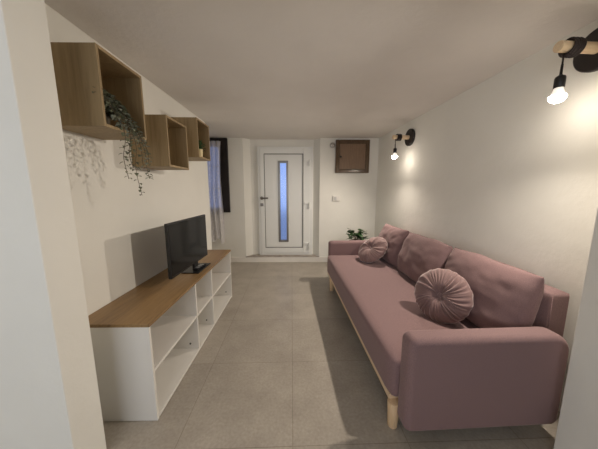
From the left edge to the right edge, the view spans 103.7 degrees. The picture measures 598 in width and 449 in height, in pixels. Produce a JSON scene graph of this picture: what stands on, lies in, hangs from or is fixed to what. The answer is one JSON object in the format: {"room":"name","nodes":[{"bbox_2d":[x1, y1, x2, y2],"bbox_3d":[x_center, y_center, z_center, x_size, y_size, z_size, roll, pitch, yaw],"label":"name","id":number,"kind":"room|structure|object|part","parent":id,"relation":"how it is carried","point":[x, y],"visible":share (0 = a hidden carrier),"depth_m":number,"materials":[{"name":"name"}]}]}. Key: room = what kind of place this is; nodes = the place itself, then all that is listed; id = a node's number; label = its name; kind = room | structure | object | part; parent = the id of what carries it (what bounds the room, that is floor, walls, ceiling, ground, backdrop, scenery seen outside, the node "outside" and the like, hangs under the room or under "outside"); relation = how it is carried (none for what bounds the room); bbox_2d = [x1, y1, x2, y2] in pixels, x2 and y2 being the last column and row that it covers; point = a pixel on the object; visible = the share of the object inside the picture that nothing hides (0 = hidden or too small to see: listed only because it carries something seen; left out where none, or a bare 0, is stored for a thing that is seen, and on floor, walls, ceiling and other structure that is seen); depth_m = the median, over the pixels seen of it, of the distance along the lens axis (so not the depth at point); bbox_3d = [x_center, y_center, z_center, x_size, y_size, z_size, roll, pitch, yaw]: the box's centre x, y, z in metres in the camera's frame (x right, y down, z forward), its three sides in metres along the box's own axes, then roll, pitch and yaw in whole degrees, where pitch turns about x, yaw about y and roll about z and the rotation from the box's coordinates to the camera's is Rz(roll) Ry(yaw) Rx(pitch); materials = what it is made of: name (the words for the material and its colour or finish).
{"room":"living room","nodes":[
{"label":"living room","id":0,"kind":"room"},
{"bbox_2d":[0,0,106,448],"bbox_3d":[-1.823,0.083,1.009,1.580,2.345,0.164,0,8,-1],"label":"wall","id":1,"kind":"structure","parent":0,"point":[50,399],"depth_m":0.98,"materials":[{"name":"white paint"}]},
{"bbox_2d":[45,3,211,315],"bbox_3d":[-1.374,-0.104,2.287,0.140,2.345,2.410,0,8,-1],"label":"wall","id":2,"kind":"structure","parent":0,"point":[121,232],"depth_m":1.71,"materials":[{"name":"white paint"}]},
{"bbox_2d":[50,42,146,139],"bbox_3d":[-1.147,-0.726,1.352,0.287,0.390,0.349,0,8,-1],"label":"wall shelf","id":3,"kind":"object","parent":2,"relation":"attached to","point":[81,69],"visible":0.77,"depth_m":1.20,"materials":[{"name":"brown wood"}]},
{"bbox_3d":[-1.145,-0.702,1.188,0.287,0.390,0.016,0,8,-1],"label":"panel","id":4,"kind":"part","parent":3,"relation":"part of","materials":[{"name":"brown wood"}]},
{"bbox_3d":[-1.147,-0.541,1.379,0.287,0.016,0.317,0,8,-1],"label":"panel","id":5,"kind":"part","parent":3,"relation":"part of","materials":[{"name":"brown wood"}]},
{"bbox_3d":[-1.147,-0.911,1.325,0.287,0.016,0.317,0,8,-1],"label":"panel","id":6,"kind":"part","parent":3,"relation":"part of","materials":[{"name":"brown wood"}]},
{"bbox_2d":[92,88,153,195],"bbox_3d":[-1.016,-0.454,1.365,0.299,0.573,0.250,-6,10,-36],"label":"trailing plant","id":7,"kind":"object","parent":3,"relation":"on","point":[114,109],"visible":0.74,"depth_m":1.33,"materials":[{"name":"green plant"}]},
{"bbox_3d":[-1.138,-0.587,1.345,0.104,0.085,0.104,0,8,-1],"label":"pot","id":8,"kind":"part","parent":7,"relation":"part of","materials":[{"name":"grey"}]},
{"bbox_3d":[-1.149,-0.750,1.517,0.287,0.390,0.016,0,8,-1],"label":"panel","id":9,"kind":"part","parent":3,"relation":"part of","materials":[{"name":"brown wood"}]},
{"bbox_2d":[131,114,188,169],"bbox_3d":[-1.155,-0.667,1.972,0.287,0.383,0.339,0,8,-1],"label":"wall shelf","id":10,"kind":"object","parent":2,"relation":"attached to","point":[166,137],"visible":0.81,"depth_m":1.83,"materials":[{"name":"brown wood"}]},
{"bbox_3d":[-1.153,-0.644,1.812,0.287,0.383,0.016,0,8,-1],"label":"panel","id":11,"kind":"part","parent":10,"relation":"part of","materials":[{"name":"brown wood"}]},
{"bbox_3d":[-1.155,-0.486,1.999,0.287,0.016,0.307,0,8,-1],"label":"panel","id":12,"kind":"part","parent":10,"relation":"part of","materials":[{"name":"brown wood"}]},
{"bbox_3d":[-1.155,-0.849,1.946,0.287,0.016,0.307,0,8,-1],"label":"panel","id":13,"kind":"part","parent":10,"relation":"part of","materials":[{"name":"brown wood"}]},
{"bbox_3d":[-1.157,-0.691,2.132,0.287,0.383,0.016,0,8,-1],"label":"panel","id":14,"kind":"part","parent":10,"relation":"part of","materials":[{"name":"brown wood"}]},
{"bbox_2d":[171,117,210,160],"bbox_3d":[-1.162,-0.897,2.521,0.287,0.384,0.333,0,8,-1],"label":"wall shelf","id":15,"kind":"object","parent":2,"relation":"attached to","point":[196,129],"visible":0.47,"depth_m":2.38,"materials":[{"name":"brown wood"}]},
{"bbox_3d":[-1.160,-0.874,2.364,0.287,0.384,0.016,0,8,-1],"label":"panel","id":16,"kind":"part","parent":15,"relation":"part of","materials":[{"name":"brown wood"}]},
{"bbox_3d":[-1.162,-0.715,2.547,0.287,0.016,0.301,0,8,-1],"label":"panel","id":17,"kind":"part","parent":15,"relation":"part of","materials":[{"name":"brown wood"}]},
{"bbox_2d":[198,140,205,156],"bbox_3d":[-1.079,-0.817,2.537,0.147,0.188,0.154,-5,10,-30],"label":"potted plant","id":18,"kind":"object","parent":15,"relation":"on","point":[200,143],"visible":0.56,"depth_m":2.52,"materials":[{"name":"green plant"}]},
{"bbox_3d":[-1.074,-0.769,2.547,0.062,0.090,0.062,0,8,-1],"label":"pot","id":19,"kind":"part","parent":18,"relation":"part of","materials":[{"name":"beige ceramic"}]},
{"bbox_3d":[-1.162,-1.079,2.494,0.287,0.016,0.301,0,8,-1],"label":"panel","id":20,"kind":"part","parent":15,"relation":"part of","materials":[{"name":"brown wood"}]},
{"bbox_3d":[-1.164,-0.920,2.678,0.287,0.384,0.016,0,8,-1],"label":"panel","id":21,"kind":"part","parent":15,"relation":"part of","materials":[{"name":"brown wood"}]},
{"bbox_2d":[212,138,378,256],"bbox_3d":[-0.125,-0.451,4.669,4.130,2.345,0.420,0,8,-1],"label":"wall","id":22,"kind":"structure","parent":0,"point":[355,210],"depth_m":4.47,"materials":[{"name":"white paint"}]},
{"bbox_2d":[209,138,230,211],"bbox_3d":[-1.730,-0.908,4.422,0.855,1.350,0.175,0,8,-1],"label":"window","id":23,"kind":"structure","parent":22,"relation":"in","point":[224,165],"depth_m":4.33,"materials":[{"name":"brown wood"}]},
{"bbox_2d":[207,140,224,243],"bbox_3d":[-1.764,-0.571,4.334,0.705,1.884,0.064,0,8,-1],"label":"sheer curtain","id":24,"kind":"object","parent":23,"relation":"hanging from","point":[214,179],"visible":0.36,"depth_m":4.34,"materials":[{"name":"white fabric"}]},
{"bbox_2d":[230,257,327,261],"bbox_3d":[-0.357,0.689,4.614,3.640,0.105,0.014,0,8,-1],"label":"baseboard","id":25,"kind":"structure","parent":22,"relation":"attached to","point":[233,259],"depth_m":4.61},
{"bbox_2d":[250,139,313,253],"bbox_3d":[-0.325,-0.461,4.732,1.203,2.345,0.286,0,8,-1],"label":"wall niche","id":26,"kind":"object","parent":22,"relation":"attached to","point":[254,143],"visible":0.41,"depth_m":4.49,"materials":[{"name":"white paint"}]},
{"bbox_2d":[246,254,318,256],"bbox_3d":[-0.322,0.620,4.665,1.439,0.017,0.149,0,8,-1],"label":"trim","id":27,"kind":"structure","parent":22,"relation":"attached to","point":[253,255],"depth_m":4.65,"materials":[{"name":"grey stone"}]},
{"bbox_2d":[257,147,312,254],"bbox_3d":[-0.260,-0.426,4.555,1.047,2.083,0.196,0,8,-1],"label":"door","id":28,"kind":"structure","parent":22,"relation":"in","point":[285,174],"depth_m":4.54,"materials":[{"name":"white plastic"}]},
{"bbox_3d":[-0.303,-0.436,4.584,0.126,1.495,0.008,0,8,-1],"label":"pane","id":29,"kind":"part","parent":28,"relation":"part of","materials":[{"name":"blue glass"}]},
{"bbox_3d":[-0.303,-0.436,4.583,0.194,1.563,0.087,0,8,-1],"label":"glazing frame","id":30,"kind":"part","parent":28,"relation":"part of","materials":[{"name":"silver metal"}]},
{"bbox_3d":[-0.292,-0.441,4.586,0.720,1.785,0.070,0,8,-1],"label":"panel","id":31,"kind":"part","parent":28,"relation":"part of","materials":[{"name":"white plastic"}]},
{"bbox_2d":[333,196,339,200],"bbox_3d":[0.705,-0.492,4.444,0.132,0.096,0.034,0,8,-1],"label":"light switch","id":32,"kind":"object","parent":22,"relation":"attached to","point":[335,198],"visible":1,"depth_m":4.43,"materials":[{"name":"white paint"}]},
{"bbox_2d":[335,140,369,172],"bbox_3d":[0.983,-1.250,4.325,0.624,0.594,0.057,0,8,-1],"label":"hatch","id":33,"kind":"object","parent":22,"relation":"attached to","point":[351,156],"visible":1,"depth_m":4.32,"materials":[{"name":"brown wood"}]},
{"bbox_3d":[0.983,-1.252,4.338,0.500,0.455,0.024,0,8,-1],"label":"door","id":34,"kind":"part","parent":33,"relation":"part of","materials":[{"name":"brown wood"}]},
{"bbox_2d":[44,0,597,139],"bbox_3d":[-0.018,-1.197,1.240,5.200,0.120,7.200,0,8,-1],"label":"ceiling","id":35,"kind":"structure","parent":0,"point":[248,69],"depth_m":1.58,"materials":[{"name":"paint"}]},
{"bbox_2d":[103,262,559,448],"bbox_3d":[-0.018,1.243,1.596,5.200,0.120,7.200,0,8,-1],"label":"floor","id":36,"kind":"structure","parent":0,"point":[284,364],"depth_m":1.66,"materials":[{"name":"tile"}]},
{"bbox_2d":[88,250,231,420],"bbox_3d":[-1.084,0.765,2.235,0.428,0.641,1.712,0,8,-1],"label":"tv cabinet","id":37,"kind":"object","parent":36,"relation":"on","point":[145,340],"visible":0.8,"depth_m":1.58,"materials":[{"name":"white wood"}]},
{"bbox_3d":[-1.077,0.896,1.404,0.420,0.621,0.018,0,8,-1],"label":"panel","id":38,"kind":"part","parent":37,"relation":"part of","materials":[{"name":"white paint"}]},
{"bbox_2d":[150,316,196,370],"bbox_3d":[-1.079,0.835,1.713,0.412,0.018,0.610,0,8,-1],"label":"shelf","id":39,"kind":"object","parent":37,"relation":"attached to","point":[166,331],"depth_m":1.76,"materials":[{"name":"white paint"}]},
{"bbox_2d":[164,214,210,278],"bbox_3d":[-1.001,0.197,2.146,0.162,0.509,0.710,0,8,0],"label":"television","id":40,"kind":"object","parent":37,"relation":"on","point":[186,239],"visible":0.98,"depth_m":2.05,"materials":[{"name":"black plastic"}]},
{"bbox_2d":[193,263,205,269],"bbox_3d":[-0.974,0.411,2.306,0.048,0.018,0.170,1,8,5],"label":"remote control","id":41,"kind":"object","parent":40,"relation":"on","point":[201,265],"visible":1,"depth_m":2.28,"materials":[{"name":"black plastic"}]},
{"bbox_3d":[-1.084,1.064,2.279,0.416,0.020,1.664,0,8,-1],"label":"panel","id":42,"kind":"part","parent":37,"relation":"part of","materials":[{"name":"white paint"}]},
{"bbox_2d":[197,296,211,314],"bbox_3d":[-1.086,0.762,2.209,0.412,0.018,0.358,0,8,-1],"label":"shelf","id":43,"kind":"object","parent":37,"relation":"attached to","point":[202,301],"depth_m":2.26,"materials":[{"name":"white paint"}]},
{"bbox_2d":[212,273,230,295],"bbox_3d":[-1.092,0.686,2.731,0.412,0.018,0.660,0,8,-1],"label":"shelf","id":44,"kind":"object","parent":37,"relation":"attached to","point":[218,279],"depth_m":2.83,"materials":[{"name":"white paint"}]},
{"bbox_3d":[-1.099,0.653,3.069,0.420,0.621,0.018,0,8,-1],"label":"panel","id":45,"kind":"part","parent":37,"relation":"part of","materials":[{"name":"white paint"}]},
{"bbox_2d":[346,228,367,239],"bbox_3d":[1.002,0.444,4.120,0.389,0.732,0.372,-6,10,-37],"label":"potted plant","id":46,"kind":"object","parent":36,"relation":"on","point":[352,234],"visible":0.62,"depth_m":4.07,"materials":[{"name":"green plant"}]},
{"bbox_2d":[327,240,569,430],"bbox_3d":[1.018,0.652,2.466,1.097,0.798,2.455,0,8,-3],"label":"sofa","id":47,"kind":"object","parent":36,"relation":"on","point":[433,375],"visible":0.8,"depth_m":1.28,"materials":[{"name":"fabric"}]},
{"bbox_3d":[0.463,0.849,3.308,0.070,0.165,0.070,0,8,-3],"label":"leg","id":48,"kind":"part","parent":47,"relation":"part of","materials":[{"name":"brown wood"}]},
{"bbox_3d":[0.892,0.518,3.622,0.887,0.552,0.118,0,8,-3],"label":"armrest","id":49,"kind":"part","parent":47,"relation":"part of","materials":[{"name":"fabric"}]},
{"bbox_3d":[0.944,0.873,2.494,0.923,0.037,2.155,0,8,-3],"label":"rail","id":50,"kind":"part","parent":47,"relation":"part of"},
{"bbox_2d":[358,236,387,262],"bbox_3d":[0.982,0.333,3.144,0.340,0.327,0.416,0,8,-1],"label":"round pillow","id":51,"kind":"object","parent":47,"relation":"on","point":[373,249],"visible":1,"depth_m":3.04,"materials":[{"name":"fabric"}]},
{"bbox_3d":[0.561,1.127,1.404,0.070,0.165,0.070,0,8,-3],"label":"leg","id":52,"kind":"part","parent":47,"relation":"part of","materials":[{"name":"brown wood"}]},
{"bbox_2d":[379,224,409,266],"bbox_3d":[1.248,0.263,3.188,0.280,0.474,0.665,0,8,-3],"label":"cushion","id":53,"kind":"object","parent":47,"relation":"on","point":[394,236],"visible":0.56,"depth_m":2.97,"materials":[{"name":"fabric"}]},
{"bbox_3d":[0.948,0.733,2.474,0.957,0.270,2.227,0,8,-3],"label":"seat","id":54,"kind":"part","parent":47,"relation":"part of","materials":[{"name":"fabric"}]},
{"bbox_2d":[397,232,452,282],"bbox_3d":[1.287,0.367,2.471,0.272,0.477,0.730,0,8,-3],"label":"cushion","id":55,"kind":"object","parent":47,"relation":"on","point":[419,254],"visible":0.7,"depth_m":2.35,"materials":[{"name":"fabric"}]},
{"bbox_2d":[414,268,472,323],"bbox_3d":[1.064,0.526,1.753,0.203,0.378,0.398,-7,11,-38],"label":"round pillow","id":56,"kind":"object","parent":47,"relation":"on","point":[444,296],"visible":1,"depth_m":1.69,"materials":[{"name":"fabric"}]},
{"bbox_3d":[1.012,0.856,1.313,0.887,0.552,0.118,0,8,-3],"label":"armrest","id":57,"kind":"part","parent":47,"relation":"part of","materials":[{"name":"fabric"}]},
{"bbox_2d":[444,247,543,327],"bbox_3d":[1.322,0.476,1.725,0.278,0.476,0.725,0,8,-3],"label":"cushion","id":58,"kind":"object","parent":47,"relation":"on","point":[504,295],"visible":0.7,"depth_m":1.50,"materials":[{"name":"fabric"}]},
{"bbox_3d":[1.496,0.564,2.483,0.140,0.629,2.126,0,8,-3],"label":"backrest","id":59,"kind":"part","parent":47,"relation":"part of","materials":[{"name":"fabric"}]},
{"bbox_2d":[374,19,597,398],"bbox_3d":[1.645,-0.203,2.965,0.150,2.345,4.081,-1,8,-4],"label":"wall","id":60,"kind":"structure","parent":0,"point":[500,171],"depth_m":1.82,"materials":[{"name":"white paint"}]},
{"bbox_2d":[392,129,414,158],"bbox_3d":[1.415,-1.113,3.245,0.254,0.401,0.226,-1,8,-4],"label":"wall lamp","id":61,"kind":"object","parent":60,"relation":"attached to","point":[409,138],"visible":1,"depth_m":3.21,"materials":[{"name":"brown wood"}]},
{"bbox_3d":[1.526,-1.200,3.240,0.031,0.226,0.226,-1,8,-4],"label":"wall plate","id":62,"kind":"part","parent":61,"relation":"part of","materials":[{"name":"black metal"}]},
{"bbox_2d":[548,28,597,103],"bbox_3d":[1.539,-0.882,1.299,0.261,0.401,0.226,-1,8,-4],"label":"wall lamp","id":63,"kind":"object","parent":60,"relation":"attached to","point":[583,51],"visible":1,"depth_m":1.29,"materials":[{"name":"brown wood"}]},
{"bbox_3d":[1.449,-0.701,1.319,0.074,0.037,0.074,-1,8,-4],"label":"bulb","id":64,"kind":"part","parent":63,"relation":"part of","materials":[{"name":"white glass"}]},
{"bbox_2d":[553,64,566,89],"bbox_3d":[1.449,-0.821,1.302,0.047,0.123,0.047,-1,8,-4],"label":"socket","id":65,"kind":"object","parent":63,"relation":"attached to","point":[559,83],"depth_m":1.29,"materials":[{"name":"black plastic"}]},
{"bbox_3d":[1.654,-0.970,1.294,0.031,0.226,0.226,-1,8,-4],"label":"wall plate","id":66,"kind":"part","parent":63,"relation":"part of","materials":[{"name":"black metal"}]},
{"bbox_2d":[553,208,597,448],"bbox_3d":[1.968,0.082,1.013,1.240,2.345,0.160,0,8,-1],"label":"wall","id":67,"kind":"structure","parent":0,"point":[577,428],"depth_m":1.10,"materials":[{"name":"white paint"}]}
]}

